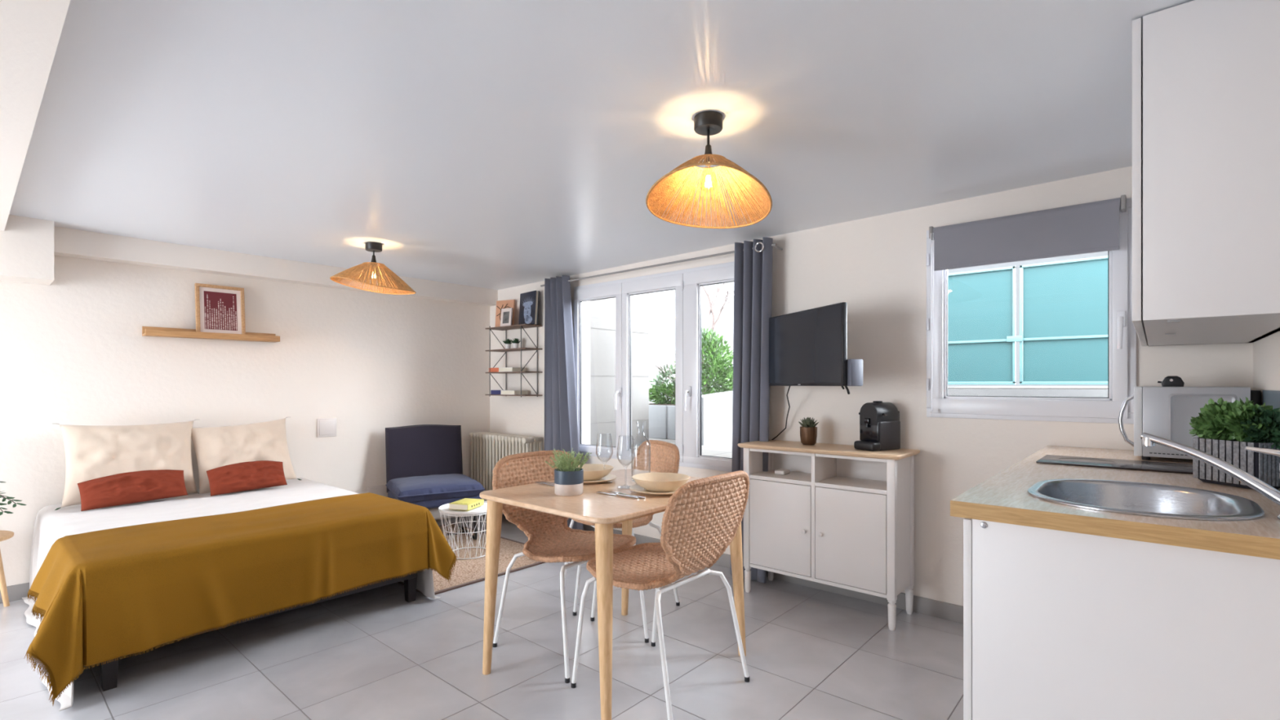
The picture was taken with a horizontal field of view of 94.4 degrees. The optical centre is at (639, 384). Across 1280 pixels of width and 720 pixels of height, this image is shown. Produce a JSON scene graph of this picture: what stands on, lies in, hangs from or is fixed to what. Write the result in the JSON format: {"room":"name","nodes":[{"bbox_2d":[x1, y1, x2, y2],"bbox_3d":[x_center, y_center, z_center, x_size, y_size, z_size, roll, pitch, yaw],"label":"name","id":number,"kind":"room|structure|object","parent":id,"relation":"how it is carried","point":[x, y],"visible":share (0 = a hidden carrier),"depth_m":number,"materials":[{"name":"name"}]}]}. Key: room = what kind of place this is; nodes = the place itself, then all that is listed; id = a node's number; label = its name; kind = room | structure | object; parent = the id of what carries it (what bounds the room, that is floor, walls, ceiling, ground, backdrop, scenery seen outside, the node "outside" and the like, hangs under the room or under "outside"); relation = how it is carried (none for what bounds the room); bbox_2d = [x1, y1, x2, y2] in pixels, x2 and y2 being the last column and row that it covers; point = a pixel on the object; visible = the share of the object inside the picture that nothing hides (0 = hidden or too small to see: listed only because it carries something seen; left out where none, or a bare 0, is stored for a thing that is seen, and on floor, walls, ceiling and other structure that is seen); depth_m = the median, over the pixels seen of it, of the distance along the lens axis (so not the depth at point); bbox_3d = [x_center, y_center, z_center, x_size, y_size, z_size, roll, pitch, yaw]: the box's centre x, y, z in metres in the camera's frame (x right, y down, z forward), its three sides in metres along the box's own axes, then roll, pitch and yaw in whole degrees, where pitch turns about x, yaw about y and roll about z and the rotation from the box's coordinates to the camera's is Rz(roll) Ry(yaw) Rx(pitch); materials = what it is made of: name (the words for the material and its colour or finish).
{"room":"studio apartment","nodes":[
{"label":"studio apartment","id":0,"kind":"room"},
{"bbox_2d":[0,255,489,586],"bbox_3d":[-3.439,0.090,3.436,0.200,2.200,6.260,0,0,41],"label":"wall","id":1,"kind":"structure","parent":0,"point":[74,351],"depth_m":3.99,"materials":[{"name":"paint"}]},
{"bbox_2d":[0,214,53,285],"bbox_3d":[-3.523,-0.787,3.027,0.310,0.445,0.734,0,0,41],"label":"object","id":2,"kind":"structure","parent":1,"relation":"attached to","point":[26,243],"depth_m":3.13,"materials":[{"name":"white paint"}]},
{"bbox_2d":[142,326,279,342],"bbox_3d":[-2.810,-0.332,3.922,0.105,0.060,0.736,0,0,41],"label":"ledge","id":3,"kind":"object","parent":1,"relation":"attached to","point":[146,331],"visible":0.98,"depth_m":3.85,"materials":[{"name":"brown wood"}]},
{"bbox_2d":[194,283,245,334],"bbox_3d":[-2.792,-0.488,3.946,0.058,0.345,0.272,0,0,41],"label":"framed print","id":4,"kind":"object","parent":3,"relation":"on","point":[218,308],"visible":0.98,"depth_m":3.94,"materials":[{"name":"red paper"}]},
{"bbox_2d":[0,517,452,603],"bbox_3d":[-3.349,1.147,3.377,0.012,0.085,5.890,0,0,41],"label":"baseboard","id":5,"kind":"structure","parent":1,"relation":"attached to","point":[16,592],"depth_m":3.27,"materials":[{"name":"grey tile"}]},
{"bbox_2d":[53,226,497,306],"bbox_3d":[-2.361,-0.835,4.463,0.175,0.190,2.955,0,0,41],"label":"ceiling beam","id":6,"kind":"structure","parent":1,"relation":"attached to","point":[68,242],"depth_m":3.90,"materials":[{"name":"white paint"}]},
{"bbox_2d":[316,417,336,437],"bbox_3d":[-2.374,0.325,4.495,0.012,0.140,0.140,0,0,41],"label":"light switch","id":7,"kind":"object","parent":1,"relation":"attached to","point":[326,427],"visible":1,"depth_m":4.49,"materials":[{"name":"white plastic"}]},
{"bbox_2d":[366,484,387,497],"bbox_3d":[-2.116,0.890,4.790,0.012,0.150,0.180,0,0,41],"label":"hatch","id":8,"kind":"object","parent":1,"relation":"attached to","point":[381,490],"visible":0.3,"depth_m":4.79,"materials":[{"name":"white"}]},
{"bbox_2d":[0,512,963,719],"bbox_3d":[-1.468,1.250,1.717,5.431,0.120,6.260,0,0,41],"label":"floor","id":9,"kind":"structure","parent":0,"point":[373,654],"depth_m":2.55,"materials":[{"name":"grey tile"}]},
{"bbox_2d":[0,530,13,606],"bbox_3d":[-3.377,0.981,2.967,0.352,0.422,0.336,0,0,41],"label":"plant stand","id":10,"kind":"object","parent":9,"relation":"on","point":[4,535],"visible":1,"depth_m":3.15,"materials":[{"name":"brown wood"}]},
{"bbox_2d":[0,481,26,515],"bbox_3d":[-3.320,0.623,2.924,0.355,0.293,0.301,0,0,17],"label":"plant","id":11,"kind":"object","parent":10,"relation":"on","point":[9,502],"visible":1,"depth_m":2.97,"materials":[{"name":"green plant"}]},
{"bbox_2d":[100,571,417,691],"bbox_3d":[-2.289,0.944,3.305,1.675,0.493,1.375,0,0,41],"label":"bed","id":12,"kind":"object","parent":9,"relation":"on","point":[108,670],"visible":0.09,"depth_m":2.85,"materials":[{"name":"black"}]},
{"bbox_2d":[22,477,440,711],"bbox_3d":[-2.253,0.929,3.274,1.747,0.502,1.556,0,0,41],"label":"sheet","id":13,"kind":"object","parent":12,"relation":"on","point":[51,525],"visible":0.38,"depth_m":3.24,"materials":[{"name":"white fabric"}]},
{"bbox_2d":[52,419,199,510],"bbox_3d":[-3.010,0.454,3.516,0.242,0.475,0.684,0,0,41],"label":"pillow","id":14,"kind":"object","parent":13,"relation":"on","point":[91,451],"visible":0.77,"depth_m":3.44,"materials":[{"name":"beige fabric"}]},
{"bbox_2d":[77,469,187,511],"bbox_3d":[-2.875,0.587,3.376,0.164,0.183,0.478,0,0,41],"label":"lumbar cushion","id":15,"kind":"object","parent":13,"relation":"on","point":[130,487],"visible":1,"depth_m":3.33,"materials":[{"name":"fabric"}]},
{"bbox_2d":[24,492,457,705],"bbox_3d":[-1.835,0.904,2.900,0.754,0.480,1.691,0,0,39],"label":"throw blanket","id":16,"kind":"object","parent":13,"relation":"on","point":[103,595],"visible":1,"depth_m":2.55,"materials":[{"name":"yellow fabric"}]},
{"bbox_2d":[191,417,301,493],"bbox_3d":[-2.627,0.468,3.941,0.243,0.478,0.655,0,0,41],"label":"pillow","id":17,"kind":"object","parent":13,"relation":"on","point":[215,447],"visible":0.75,"depth_m":3.87,"materials":[{"name":"beige fabric"}]},
{"bbox_2d":[206,460,287,496],"bbox_3d":[-2.498,0.584,3.777,0.160,0.182,0.437,0,0,41],"label":"lumbar cushion","id":18,"kind":"object","parent":13,"relation":"on","point":[250,475],"visible":1,"depth_m":3.72,"materials":[{"name":"fabric"}]},
{"bbox_2d":[397,523,545,595],"bbox_3d":[-1.389,1.184,4.186,1.445,0.010,1.035,0,0,41],"label":"jute rug","id":19,"kind":"object","parent":9,"relation":"on","point":[467,571],"visible":0.2,"depth_m":3.92,"materials":[{"name":"beige wicker"}]},
{"bbox_2d":[385,424,484,539],"bbox_3d":[-1.613,0.755,4.595,0.620,0.853,0.760,0,0,-31],"label":"slipper chair","id":20,"kind":"object","parent":19,"relation":"on","point":[424,464],"visible":0.91,"depth_m":4.70,"materials":[{"name":"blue fabric"}]},
{"bbox_2d":[386,473,484,502],"bbox_3d":[-1.573,0.784,4.537,0.610,0.147,0.600,0,0,-31],"label":"seat cushion","id":21,"kind":"object","parent":20,"relation":"on","point":[406,487],"depth_m":4.36,"materials":[{"name":"blue fabric"}]},
{"bbox_2d":[438,501,487,559],"bbox_3d":[-1.194,1.014,4.139,0.402,0.329,0.402,0,0,41],"label":"table","id":22,"kind":"object","parent":19,"relation":"on","point":[444,508],"visible":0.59,"depth_m":4.02,"materials":[{"name":"white metal"}]},
{"bbox_2d":[438,501,487,515],"bbox_3d":[-1.194,0.858,4.139,0.402,0.018,0.402,0,0,41],"label":"tray","id":23,"kind":"object","parent":22,"relation":"on","point":[444,508],"depth_m":4.02,"materials":[{"name":"white"}]},
{"bbox_2d":[448,497,484,510],"bbox_3d":[-1.203,0.829,4.113,0.150,0.039,0.200,0,0,16],"label":"book","id":24,"kind":"object","parent":22,"relation":"on","point":[466,504],"visible":1,"depth_m":4.05,"materials":[{"name":"yellow paper"}]},
{"bbox_2d":[469,431,542,515],"bbox_3d":[-1.180,0.811,5.143,0.862,0.757,0.203,0,0,41],"label":"radiator","id":25,"kind":"object","parent":9,"relation":"on","point":[490,448],"visible":0.42,"depth_m":5.17,"materials":[{"name":"beige metal"}]},
{"bbox_2d":[492,449,648,683],"bbox_3d":[-0.325,0.759,2.725,0.572,0.862,0.539,0,0,41],"label":"wicker chair","id":26,"kind":"object","parent":9,"relation":"on","point":[550,540],"visible":0.74,"depth_m":2.75,"materials":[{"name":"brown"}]},
{"bbox_2d":[479,469,746,719],"bbox_3d":[-0.089,0.817,2.539,0.754,0.747,0.940,0,0,41],"label":"dining table","id":27,"kind":"object","parent":9,"relation":"on","point":[604,510],"visible":0.77,"depth_m":2.29,"materials":[{"name":"brown wood"}]},
{"bbox_2d":[533,481,554,486],"bbox_3d":[-0.399,0.438,2.603,0.193,0.008,0.022,0,0,43],"label":"fork","id":28,"kind":"object","parent":27,"relation":"on","point":[534,482],"visible":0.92,"depth_m":2.62,"materials":[{"name":"silver metal"}]},
{"bbox_2d":[545,448,591,496],"bbox_3d":[-0.294,0.352,2.403,0.188,0.180,0.184,0,0,10],"label":"potted herb","id":29,"kind":"object","parent":27,"relation":"on","point":[568,478],"visible":1,"depth_m":2.37,"materials":[{"name":"plant"}]},
{"bbox_2d":[554,467,583,496],"bbox_3d":[-0.289,0.394,2.408,0.118,0.098,0.118,0,0,41],"label":"pot","id":30,"kind":"object","parent":29,"relation":"attached to","point":[568,482],"depth_m":2.36,"materials":[{"name":"ceramic"}]},
{"bbox_2d":[582,474,616,484],"bbox_3d":[-0.240,0.433,2.730,0.264,0.018,0.264,0,0,41],"label":"dinner plate","id":31,"kind":"object","parent":27,"relation":"on","point":[610,477],"visible":0.31,"depth_m":2.68,"materials":[{"name":"beige ceramic"}]},
{"bbox_2d":[576,463,613,480],"bbox_3d":[-0.240,0.407,2.730,0.242,0.054,0.238,0,0,41],"label":"pasta bowl","id":32,"kind":"object","parent":31,"relation":"on","point":[592,472],"visible":0.66,"depth_m":2.68,"materials":[{"name":"beige ceramic"}]},
{"bbox_2d":[595,432,613,484],"bbox_3d":[-0.161,0.332,2.677,0.077,0.222,0.077,0,0,-31],"label":"wine glass","id":33,"kind":"object","parent":27,"relation":"on","point":[606,482],"visible":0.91,"depth_m":2.67,"materials":[{"name":"clear glass"}]},
{"bbox_2d":[596,491,639,498],"bbox_3d":[-0.091,0.439,2.364,0.210,0.009,0.016,0,0,37],"label":"table knife","id":34,"kind":"object","parent":27,"relation":"on","point":[620,495],"visible":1,"depth_m":2.34,"materials":[{"name":"silver metal"}]},
{"bbox_2d":[617,435,634,488],"bbox_3d":[-0.062,0.332,2.554,0.077,0.222,0.077,0,0,-31],"label":"wine glass","id":35,"kind":"object","parent":27,"relation":"on","point":[619,486],"visible":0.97,"depth_m":2.55,"materials":[{"name":"clear glass"}]},
{"bbox_2d":[607,491,645,498],"bbox_3d":[-0.053,0.438,2.361,0.193,0.008,0.022,0,0,41],"label":"fork","id":36,"kind":"object","parent":27,"relation":"on","point":[615,492],"visible":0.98,"depth_m":2.37,"materials":[{"name":"silver metal"}]},
{"bbox_2d":[631,421,650,481],"bbox_3d":[0.004,0.306,2.729,0.091,0.272,0.091,0,0,41],"label":"carafe","id":37,"kind":"object","parent":27,"relation":"on","point":[636,421],"visible":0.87,"depth_m":2.72,"materials":[{"name":"clear glass"}]},
{"bbox_2d":[629,484,677,495],"bbox_3d":[0.087,0.433,2.451,0.264,0.018,0.264,0,0,41],"label":"dinner plate","id":38,"kind":"object","parent":27,"relation":"on","point":[636,487],"visible":0.29,"depth_m":2.38,"materials":[{"name":"beige ceramic"}]},
{"bbox_2d":[631,472,690,492],"bbox_3d":[0.087,0.407,2.451,0.242,0.054,0.238,0,0,41],"label":"pasta bowl","id":39,"kind":"object","parent":38,"relation":"on","point":[651,482],"visible":1,"depth_m":2.40,"materials":[{"name":"beige ceramic"}]},
{"bbox_2d":[564,440,679,621],"bbox_3d":[-0.109,0.759,3.323,0.572,0.862,0.539,0,0,-25],"label":"wicker chair","id":40,"kind":"object","parent":9,"relation":"on","point":[660,456],"visible":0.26,"depth_m":3.38,"materials":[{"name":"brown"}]},
{"bbox_2d":[570,470,749,719],"bbox_3d":[0.096,0.759,2.349,0.572,0.862,0.539,0,0,41],"label":"wicker chair","id":41,"kind":"object","parent":9,"relation":"on","point":[703,517],"visible":0.92,"depth_m":2.21,"materials":[{"name":"wicker"}]},
{"bbox_2d":[737,440,919,631],"bbox_3d":[1.006,0.764,3.239,0.896,0.852,0.344,0,0,41],"label":"sideboard","id":42,"kind":"object","parent":9,"relation":"on","point":[842,516],"visible":0.98,"depth_m":3.10,"materials":[{"name":"white wood"}]},
{"bbox_2d":[774,468,790,475],"bbox_3d":[0.822,0.503,3.423,0.060,0.022,0.080,0,0,41],"label":"adapter","id":43,"kind":"object","parent":42,"relation":"on","point":[781,471],"visible":1,"depth_m":3.40,"materials":[{"name":"white plastic"}]},
{"bbox_2d":[798,417,818,444],"bbox_3d":[0.950,0.260,3.338,0.114,0.156,0.118,0,0,19],"label":"potted succulent","id":44,"kind":"object","parent":42,"relation":"on","point":[808,430],"visible":1,"depth_m":3.31,"materials":[{"name":"brown ceramic"}]},
{"bbox_2d":[800,426,817,444],"bbox_3d":[0.949,0.287,3.338,0.096,0.100,0.096,0,0,41],"label":"pot","id":45,"kind":"object","parent":44,"relation":"on","point":[808,434],"depth_m":3.30,"materials":[{"name":"brown ceramic"}]},
{"bbox_2d":[853,400,900,451],"bbox_3d":[1.245,0.211,3.099,0.230,0.252,0.168,0,0,-29],"label":"coffee machine","id":46,"kind":"object","parent":42,"relation":"on","point":[879,422],"visible":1,"depth_m":3.05,"materials":[{"name":"black plastic"}]},
{"bbox_2d":[853,440,880,451],"bbox_3d":[1.172,0.315,3.059,0.065,0.045,0.128,0,0,-29],"label":"drip tray","id":47,"kind":"object","parent":46,"relation":"on","point":[873,446],"depth_m":3.02,"materials":[{"name":"black plastic"}]},
{"bbox_2d":[963,518,1279,719],"bbox_3d":[1.562,0.755,1.868,0.659,0.870,1.691,0,0,41],"label":"base unit","id":48,"kind":"object","parent":9,"relation":"on","point":[1058,624],"visible":0.62,"depth_m":1.25,"materials":[{"name":"white laminate"}]},
{"bbox_2d":[950,445,1279,559],"bbox_3d":[1.561,0.299,1.865,0.656,0.038,1.713,0,0,41],"label":"countertop","id":49,"kind":"structure","parent":48,"relation":"on","point":[1004,497],"depth_m":1.35,"materials":[{"name":"brown wood"}]},
{"bbox_2d":[1035,454,1192,474],"bbox_3d":[1.697,0.276,2.046,0.520,0.007,0.265,0,0,41],"label":"cooktop","id":50,"kind":"object","parent":49,"relation":"in","point":[1177,468],"visible":0.75,"depth_m":2.04,"materials":[{"name":"grey glass"}]},
{"bbox_2d":[1027,479,1264,520],"bbox_3d":[1.228,0.341,1.470,0.432,0.135,0.512,0,0,41],"label":"sink","id":51,"kind":"object","parent":49,"relation":"in","point":[1153,500],"visible":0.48,"depth_m":1.59,"materials":[{"name":"silver metal"}]},
{"bbox_2d":[1118,386,1250,460],"bbox_3d":[2.063,0.143,2.269,0.351,0.271,0.408,0,0,41],"label":"microwave","id":52,"kind":"object","parent":49,"relation":"on","point":[1165,412],"visible":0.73,"depth_m":2.14,"materials":[{"name":"silver metal"}]},
{"bbox_2d":[1157,376,1184,386],"bbox_3d":[1.988,-0.013,2.220,0.074,0.040,0.044,0,0,41],"label":"clip","id":53,"kind":"object","parent":52,"relation":"on","point":[1168,381],"visible":1,"depth_m":2.20,"materials":[{"name":"black plastic"}]},
{"bbox_2d":[1140,432,1279,519],"bbox_3d":[1.291,0.200,1.334,0.074,0.159,0.312,0,0,-20],"label":"tap","id":54,"kind":"object","parent":49,"relation":"on","point":[1260,486],"visible":1,"depth_m":1.31,"materials":[{"name":"silver metal"}]},
{"bbox_2d":[1188,396,1279,489],"bbox_3d":[1.663,0.156,1.643,0.116,0.247,0.237,0,0,-8],"label":"planter","id":55,"kind":"object","parent":49,"relation":"on","point":[1224,430],"visible":0.94,"depth_m":1.62,"materials":[{"name":"grey"}]},
{"bbox_2d":[1250,390,1261,405],"bbox_3d":[2.251,0.149,2.184,0.029,0.259,0.270,0,0,41],"label":"canister","id":56,"kind":"object","parent":49,"relation":"on","point":[1255,395],"visible":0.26,"depth_m":2.08,"materials":[{"name":"black plastic"}]},
{"bbox_2d":[8,0,1193,289],"bbox_3d":[-1.468,-1.044,1.717,5.431,0.332,6.260,0,0,41],"label":"ceiling","id":57,"kind":"structure","parent":0,"point":[495,144],"depth_m":2.03,"materials":[{"name":"white paint"}]},
{"bbox_2d":[0,0,70,231],"bbox_3d":[-1.783,-0.953,1.355,5.131,0.315,0.600,0,0,41],"label":"beam","id":58,"kind":"structure","parent":57,"relation":"attached to","point":[30,30],"depth_m":1.51,"materials":[{"name":"white paint"}]},
{"bbox_2d":[329,241,416,294],"bbox_3d":[-1.686,-0.737,3.751,0.464,0.310,0.446,0,0,41],"label":"pendant lamp","id":59,"kind":"object","parent":57,"relation":"hanging from","point":[365,272],"visible":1,"depth_m":3.68,"materials":[{"name":"brown wicker"}]},
{"bbox_2d":[645,111,772,228],"bbox_3d":[0.236,-0.752,2.043,0.431,0.339,0.407,0,0,-2],"label":"pendant lamp","id":60,"kind":"object","parent":57,"relation":"hanging from","point":[659,197],"visible":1,"depth_m":2.11,"materials":[{"name":"orange wicker"}]},
{"bbox_2d":[489,165,1253,605],"bbox_3d":[0.533,0.090,4.012,5.031,2.200,0.170,0,0,41],"label":"wall","id":61,"kind":"structure","parent":0,"point":[876,265],"depth_m":3.15,"materials":[{"name":"paint"}]},
{"bbox_2d":[484,322,542,397],"bbox_3d":[-1.113,-0.208,5.204,0.573,0.627,0.186,0,0,41],"label":"wall shelf unit","id":62,"kind":"object","parent":61,"relation":"attached to","point":[521,326],"visible":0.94,"depth_m":5.12,"materials":[{"name":"black metal"}]},
{"bbox_2d":[494,299,515,327],"bbox_3d":[-1.215,-0.635,5.333,0.200,0.250,0.036,0,0,27],"label":"framed picture","id":63,"kind":"object","parent":62,"relation":"on","point":[508,304],"visible":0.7,"depth_m":5.34,"materials":[{"name":"brown paper"}]},
{"bbox_2d":[500,307,512,326],"bbox_3d":[-1.180,-0.592,5.237,0.130,0.165,0.030,0,0,34],"label":"framed photo","id":64,"kind":"object","parent":62,"relation":"on","point":[506,313],"visible":0.91,"depth_m":5.23,"materials":[{"name":"beige wood"}]},
{"bbox_2d":[488,367,525,372],"bbox_3d":[-1.175,-0.131,5.241,0.340,0.037,0.147,0,0,41],"label":"book","id":65,"kind":"object","parent":62,"relation":"on","point":[497,369],"visible":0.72,"depth_m":5.15,"materials":[{"name":"beige paper"}]},
{"bbox_2d":[502,338,512,348],"bbox_3d":[-1.171,-0.359,5.251,0.097,0.098,0.103,0,0,41],"label":"potted succulent","id":66,"kind":"object","parent":62,"relation":"on","point":[508,343],"visible":0.96,"depth_m":5.23,"materials":[{"name":"green plant"}]},
{"bbox_2d":[504,343,511,348],"bbox_3d":[-1.171,-0.335,5.253,0.052,0.050,0.052,0,0,41],"label":"pot","id":67,"kind":"object","parent":66,"relation":"attached to","point":[507,345],"depth_m":5.23,"materials":[{"name":"white ceramic"}]},
{"bbox_2d":[490,390,528,395],"bbox_3d":[-1.153,0.067,5.221,0.340,0.037,0.147,0,0,41],"label":"book","id":68,"kind":"object","parent":62,"relation":"on","point":[492,392],"visible":0.91,"depth_m":5.14,"materials":[{"name":"beige paper"}]},
{"bbox_2d":[509,337,520,348],"bbox_3d":[-1.087,-0.359,5.180,0.097,0.098,0.103,0,0,7],"label":"potted succulent","id":69,"kind":"object","parent":62,"relation":"on","point":[515,344],"visible":0.97,"depth_m":5.16,"materials":[{"name":"green plant"}]},
{"bbox_2d":[512,342,518,348],"bbox_3d":[-1.089,-0.335,5.181,0.052,0.050,0.052,0,0,7],"label":"pot","id":70,"kind":"object","parent":69,"relation":"on","point":[515,345],"depth_m":5.16,"materials":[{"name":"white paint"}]},
{"bbox_2d":[518,290,539,324],"bbox_3d":[-0.963,-0.655,5.129,0.049,0.291,0.258,0,0,-42],"label":"framed picture","id":71,"kind":"object","parent":62,"relation":"on","point":[529,301],"visible":0.83,"depth_m":5.09,"materials":[{"name":"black paper"}]},
{"bbox_2d":[573,261,734,471],"bbox_3d":[0.152,-0.102,4.306,1.710,1.385,0.309,0,0,41],"label":"window","id":72,"kind":"structure","parent":61,"relation":"in","point":[687,283],"depth_m":4.13,"materials":[{"name":"white plastic"}]},
{"bbox_2d":[540,243,782,286],"bbox_3d":[0.026,-0.826,4.260,2.160,0.021,0.121,0,0,41],"label":"curtain rod","id":73,"kind":"object","parent":61,"relation":"attached to","point":[774,245],"visible":0.8,"depth_m":4.07,"materials":[{"name":"grey metal"}]},
{"bbox_2d":[544,275,583,530],"bbox_3d":[-0.616,0.157,4.748,0.522,2.043,0.105,0,0,41],"label":"curtain","id":74,"kind":"object","parent":73,"relation":"hanging from","point":[561,421],"visible":0.7,"depth_m":4.73,"materials":[{"name":"grey fabric"}]},
{"bbox_2d":[729,236,773,582],"bbox_3d":[0.668,0.153,3.621,0.112,2.050,0.303,0,0,-45],"label":"curtain","id":75,"kind":"object","parent":73,"relation":"hanging from","point":[753,268],"visible":0.73,"depth_m":3.57,"materials":[{"name":"grey fabric"}]},
{"bbox_2d":[583,524,963,623],"bbox_3d":[0.255,1.147,4.135,4.450,0.085,0.012,0,0,41],"label":"baseboard","id":76,"kind":"structure","parent":61,"relation":"attached to","point":[942,610],"depth_m":3.24,"materials":[{"name":"grey tile"}]},
{"bbox_2d":[768,302,862,394],"bbox_3d":[0.999,-0.176,3.238,0.282,0.444,0.775,0,0,-17],"label":"wall tv","id":77,"kind":"object","parent":61,"relation":"attached to","point":[808,347],"visible":0.89,"depth_m":3.08,"materials":[{"name":"black plastic"}]},
{"bbox_2d":[771,386,790,439],"bbox_3d":[0.840,0.196,3.526,0.085,0.393,0.348,0,0,-16],"label":"cable","id":78,"kind":"object","parent":77,"relation":"hanging from","point":[789,386],"visible":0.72,"depth_m":3.51,"materials":[{"name":"black plastic"}]},
{"bbox_2d":[926,197,1136,423],"bbox_3d":[1.840,-0.307,2.841,0.830,0.975,0.319,0,0,41],"label":"window","id":79,"kind":"structure","parent":61,"relation":"in","point":[1122,332],"depth_m":2.67,"materials":[{"name":"white plastic"}]},
{"bbox_2d":[928,195,1126,416],"bbox_3d":[1.763,-0.318,2.752,0.766,0.955,0.078,0,0,41],"label":"roller blind","id":80,"kind":"object","parent":79,"relation":"attached to","point":[1092,227],"visible":1,"depth_m":2.71,"materials":[{"name":"grey fabric"}]},
{"bbox_2d":[1253,330,1279,404],"bbox_3d":[0.504,0.090,-0.002,0.200,2.200,6.260,0,0,41],"label":"wall","id":81,"kind":"structure","parent":0,"point":[1266,350],"depth_m":2.00,"materials":[{"name":"paint"}]},
{"bbox_2d":[1132,0,1279,346],"bbox_3d":[1.812,-0.544,1.902,0.326,0.772,1.325,0,0,41],"label":"wall cabinet","id":82,"kind":"object","parent":81,"relation":"attached to","point":[1206,73],"depth_m":1.43,"materials":[{"name":"white laminate"}]},
{"bbox_2d":[1262,390,1279,439],"bbox_3d":[1.698,0.148,1.525,0.005,0.260,1.370,0,0,41],"label":"panel","id":83,"kind":"object","parent":81,"relation":"attached to","point":[1271,397],"visible":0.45,"depth_m":1.87,"materials":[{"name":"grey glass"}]},
{"label":"outside","id":84,"kind":"structure","parent":0,"visible":0},
{"bbox_2d":[648,281,733,403],"bbox_3d":[-0.775,-1.360,14.937,7.200,3.900,0.500,0,0,41],"label":"sky","id":85,"kind":"structure","parent":84,"point":[661,304],"depth_m":13.36,"materials":[{"name":"white"}]},
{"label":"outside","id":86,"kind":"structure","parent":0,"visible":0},
{"bbox_2d":[631,434,732,457],"bbox_3d":[0.023,0.665,8.245,7.200,0.150,5.540,0,0,41],"label":"ground","id":87,"kind":"structure","parent":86,"point":[722,447],"depth_m":5.62,"materials":[{"name":"white concrete"}]},
{"bbox_2d":[590,293,648,446],"bbox_3d":[-0.473,-0.810,5.654,0.655,2.800,0.978,0,0,41],"label":"glass pane","id":88,"kind":"structure","parent":87,"relation":"on","point":[602,312],"depth_m":5.41,"materials":[{"name":"glass"}]},
{"bbox_2d":[648,403,675,439],"bbox_3d":[0.341,0.403,6.668,0.650,0.375,0.500,0,0,41],"label":"planter","id":89,"kind":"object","parent":87,"relation":"on","point":[661,416],"depth_m":6.43,"materials":[{"name":"grey"}]},
{"bbox_2d":[648,363,675,404],"bbox_3d":[0.356,0.022,6.674,0.676,0.534,0.486,0,0,41],"label":"bush","id":90,"kind":"object","parent":89,"relation":"in","point":[662,393],"visible":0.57,"depth_m":6.63,"materials":[{"name":"green plant"}]},
{"bbox_2d":[673,323,733,395],"bbox_3d":[0.979,-0.163,8.563,1.201,1.507,0.673,0,0,41],"label":"climbing shrub","id":91,"kind":"object","parent":87,"relation":"on","point":[720,370],"visible":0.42,"depth_m":8.38,"materials":[{"name":"green plant"}]},
{"bbox_2d":[702,391,733,445],"bbox_3d":[1.160,0.325,7.532,0.193,0.530,3.698,0,0,20],"label":"wall","id":92,"kind":"structure","parent":87,"relation":"on","point":[717,408],"depth_m":6.32,"materials":[{"name":"white paint"}]},
{"bbox_2d":[702,281,733,391],"bbox_3d":[1.135,-0.787,9.108,1.041,2.768,1.134,0,0,41],"label":"bare tree","id":93,"kind":"object","parent":87,"relation":"on","point":[711,311],"visible":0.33,"depth_m":9.14,"materials":[{"name":"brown plant"}]},
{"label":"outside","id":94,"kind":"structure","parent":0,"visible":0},
{"bbox_2d":[947,386,1107,397],"bbox_3d":[5.416,0.357,4.532,5.790,0.665,6.050,0,0,41],"label":"ground","id":95,"kind":"structure","parent":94,"point":[951,392],"depth_m":3.38,"materials":[{"name":"grey concrete"}]},
{"bbox_2d":[947,387,1107,389],"bbox_3d":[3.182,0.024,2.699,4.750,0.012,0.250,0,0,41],"label":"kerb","id":96,"kind":"object","parent":95,"relation":"on","point":[948,388],"depth_m":3.33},
{"bbox_2d":[947,255,1107,384],"bbox_3d":[2.971,-0.490,4.717,2.320,1.040,0.065,0,0,41],"label":"window pane","id":97,"kind":"object","parent":95,"relation":"on","point":[1063,337],"visible":0.45,"depth_m":4.63,"materials":[{"name":"teal glass"}]},
{"bbox_2d":[1066,386,1107,387],"bbox_3d":[2.910,0.019,3.764,0.300,0.012,0.320,0,0,41],"label":"drain grate","id":98,"kind":"object","parent":95,"relation":"on","point":[1066,387],"visible":0.41,"depth_m":3.67,"materials":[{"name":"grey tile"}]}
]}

